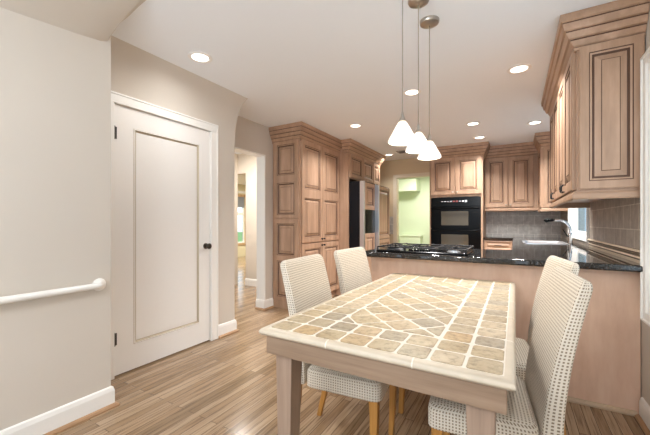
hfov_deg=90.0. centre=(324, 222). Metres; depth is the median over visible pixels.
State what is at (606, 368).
base cabinet
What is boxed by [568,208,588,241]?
window
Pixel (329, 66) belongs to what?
ceiling
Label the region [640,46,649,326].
window
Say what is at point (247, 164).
wall
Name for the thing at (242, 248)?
wall
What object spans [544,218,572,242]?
faucet
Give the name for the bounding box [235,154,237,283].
wall
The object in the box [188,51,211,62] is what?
recessed light
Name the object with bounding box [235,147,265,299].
trim
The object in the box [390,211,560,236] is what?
backsplash
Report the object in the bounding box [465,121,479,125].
recessed light
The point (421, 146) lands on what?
pendant lamp
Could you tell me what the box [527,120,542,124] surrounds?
recessed light
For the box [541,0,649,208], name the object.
upper cabinet
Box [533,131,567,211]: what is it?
upper cabinet
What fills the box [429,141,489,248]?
tall cabinet
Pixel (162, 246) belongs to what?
door
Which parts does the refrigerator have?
edge trim, wood panel, wood panel, handle, wood panel, wood panel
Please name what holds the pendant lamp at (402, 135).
hanging from the ceiling
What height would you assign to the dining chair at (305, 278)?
0.969 m
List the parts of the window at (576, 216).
sash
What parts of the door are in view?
knob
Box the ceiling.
[112,0,615,184]
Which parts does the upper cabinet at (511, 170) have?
door, light rail, crown moulding, door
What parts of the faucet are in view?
spout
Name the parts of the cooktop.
burner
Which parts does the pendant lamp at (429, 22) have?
lamp shade, cord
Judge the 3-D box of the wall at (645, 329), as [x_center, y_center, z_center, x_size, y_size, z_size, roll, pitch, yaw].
[1.890,-0.060,1.803,0.140,2.440,8.220,0,0,30]
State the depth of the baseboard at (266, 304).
4.34 m
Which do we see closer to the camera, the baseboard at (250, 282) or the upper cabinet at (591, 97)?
the upper cabinet at (591, 97)
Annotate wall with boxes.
[0,0,145,430]
[111,35,247,324]
[235,116,272,298]
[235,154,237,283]
[238,154,256,278]
[238,184,245,256]
[380,158,516,243]
[399,177,429,245]
[561,8,649,405]
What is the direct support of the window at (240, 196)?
in the wall at (242, 248)
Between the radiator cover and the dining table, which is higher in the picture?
the radiator cover
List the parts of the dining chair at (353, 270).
backrest, leg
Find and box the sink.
[522,240,569,244]
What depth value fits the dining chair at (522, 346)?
1.78 m
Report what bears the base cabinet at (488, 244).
on the floor
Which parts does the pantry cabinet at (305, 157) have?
panel, panel, crown moulding, door, door, door, door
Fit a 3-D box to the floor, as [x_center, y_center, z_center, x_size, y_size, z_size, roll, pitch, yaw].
[-1.506,1.200,6.092,10.452,0.080,12.200,0,0,30]
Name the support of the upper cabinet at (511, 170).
attached to the wall at (388, 169)
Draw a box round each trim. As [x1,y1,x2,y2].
[111,91,218,379]
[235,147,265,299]
[393,172,429,244]
[587,239,639,262]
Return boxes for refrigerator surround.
[336,139,385,294]
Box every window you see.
[238,194,245,245]
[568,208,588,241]
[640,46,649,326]
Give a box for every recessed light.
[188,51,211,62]
[349,124,361,127]
[403,88,421,95]
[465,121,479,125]
[473,136,485,138]
[507,64,531,73]
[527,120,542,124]
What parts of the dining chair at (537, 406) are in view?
leg, seat, backrest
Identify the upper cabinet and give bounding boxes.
[485,142,538,211]
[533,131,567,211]
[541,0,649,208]
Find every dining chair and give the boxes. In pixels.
[280,254,396,434]
[334,247,404,413]
[428,267,592,434]
[516,256,578,434]
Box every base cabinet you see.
[371,257,640,416]
[484,240,512,249]
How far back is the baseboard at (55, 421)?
1.84 m
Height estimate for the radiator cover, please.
0.810 m
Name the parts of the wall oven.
handle, handle, oven door, oven door, control panel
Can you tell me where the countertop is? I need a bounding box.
[365,236,642,271]
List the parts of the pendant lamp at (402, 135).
lamp shade, cord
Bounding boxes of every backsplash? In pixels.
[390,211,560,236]
[561,198,639,248]
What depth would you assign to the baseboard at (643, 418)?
1.85 m
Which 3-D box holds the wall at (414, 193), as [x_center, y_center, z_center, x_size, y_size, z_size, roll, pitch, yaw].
[2.312,-0.060,7.723,3.400,2.440,2.430,0,0,30]
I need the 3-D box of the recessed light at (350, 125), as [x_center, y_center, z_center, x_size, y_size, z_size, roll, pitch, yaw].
[0.403,-1.274,4.298,0.180,0.009,0.180,0,0,30]
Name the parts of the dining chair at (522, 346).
seat, backrest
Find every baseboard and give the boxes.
[0,386,119,434]
[219,319,239,338]
[245,278,256,286]
[255,298,274,310]
[635,397,649,434]
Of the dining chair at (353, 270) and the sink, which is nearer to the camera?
the dining chair at (353, 270)
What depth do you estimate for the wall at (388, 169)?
6.68 m
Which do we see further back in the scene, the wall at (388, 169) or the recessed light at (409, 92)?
the wall at (388, 169)
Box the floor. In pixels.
[56,256,644,434]
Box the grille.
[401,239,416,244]
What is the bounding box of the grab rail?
[0,278,105,304]
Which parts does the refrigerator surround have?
door, crown moulding, door, door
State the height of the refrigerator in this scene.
1.780 m
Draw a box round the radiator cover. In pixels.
[399,235,422,245]
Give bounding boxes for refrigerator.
[349,181,389,271]
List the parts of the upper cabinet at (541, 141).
door, crown moulding, panel, light rail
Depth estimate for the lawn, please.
35.64 m
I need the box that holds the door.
[114,104,211,375]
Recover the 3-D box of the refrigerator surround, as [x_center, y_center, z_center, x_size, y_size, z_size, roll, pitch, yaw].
[0.479,-0.059,5.800,0.708,2.438,1.544,0,0,30]
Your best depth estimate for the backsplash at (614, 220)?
2.43 m
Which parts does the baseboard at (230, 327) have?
shoe moulding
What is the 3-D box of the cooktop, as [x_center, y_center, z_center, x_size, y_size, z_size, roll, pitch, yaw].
[0.862,0.220,2.774,0.710,0.047,0.520,0,0,30]
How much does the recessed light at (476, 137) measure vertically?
0.009 m
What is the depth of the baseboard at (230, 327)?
3.35 m
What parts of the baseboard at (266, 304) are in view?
shoe moulding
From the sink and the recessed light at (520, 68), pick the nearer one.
the recessed light at (520, 68)
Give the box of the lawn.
[238,232,241,241]
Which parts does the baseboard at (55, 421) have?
shoe moulding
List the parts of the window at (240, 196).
sash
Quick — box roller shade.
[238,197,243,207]
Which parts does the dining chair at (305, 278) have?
backrest, leg, seat, leg, leg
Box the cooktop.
[376,243,474,255]
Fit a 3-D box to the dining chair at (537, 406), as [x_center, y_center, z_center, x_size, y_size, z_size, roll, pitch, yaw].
[0.709,0.675,1.326,0.506,0.969,0.444,0,0,25]
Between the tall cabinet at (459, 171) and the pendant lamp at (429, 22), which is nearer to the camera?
the pendant lamp at (429, 22)
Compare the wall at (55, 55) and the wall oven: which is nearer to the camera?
the wall at (55, 55)
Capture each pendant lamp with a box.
[388,0,416,145]
[405,0,431,153]
[418,15,440,159]
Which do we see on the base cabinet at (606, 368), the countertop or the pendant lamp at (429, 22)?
the countertop
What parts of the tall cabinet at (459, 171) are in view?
door, crown moulding, door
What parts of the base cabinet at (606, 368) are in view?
toe moulding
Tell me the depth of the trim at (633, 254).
2.32 m
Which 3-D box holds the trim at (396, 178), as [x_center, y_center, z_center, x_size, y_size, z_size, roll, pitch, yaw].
[1.823,0.092,6.525,0.895,2.135,0.143,0,0,30]
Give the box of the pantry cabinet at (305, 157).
[269,121,341,308]
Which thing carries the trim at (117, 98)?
attached to the wall at (137, 73)
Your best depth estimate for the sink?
4.14 m
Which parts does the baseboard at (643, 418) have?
shoe moulding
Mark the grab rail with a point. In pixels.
(99, 284)
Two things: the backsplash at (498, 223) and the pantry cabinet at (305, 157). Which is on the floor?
the pantry cabinet at (305, 157)
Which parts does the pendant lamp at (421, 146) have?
lamp shade, cord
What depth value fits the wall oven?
5.42 m
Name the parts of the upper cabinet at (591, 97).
door, door, door, door, light rail, crown moulding, panel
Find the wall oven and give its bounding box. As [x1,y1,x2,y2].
[431,196,480,248]
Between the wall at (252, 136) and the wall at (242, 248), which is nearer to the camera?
the wall at (252, 136)
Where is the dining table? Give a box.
[259,273,515,434]

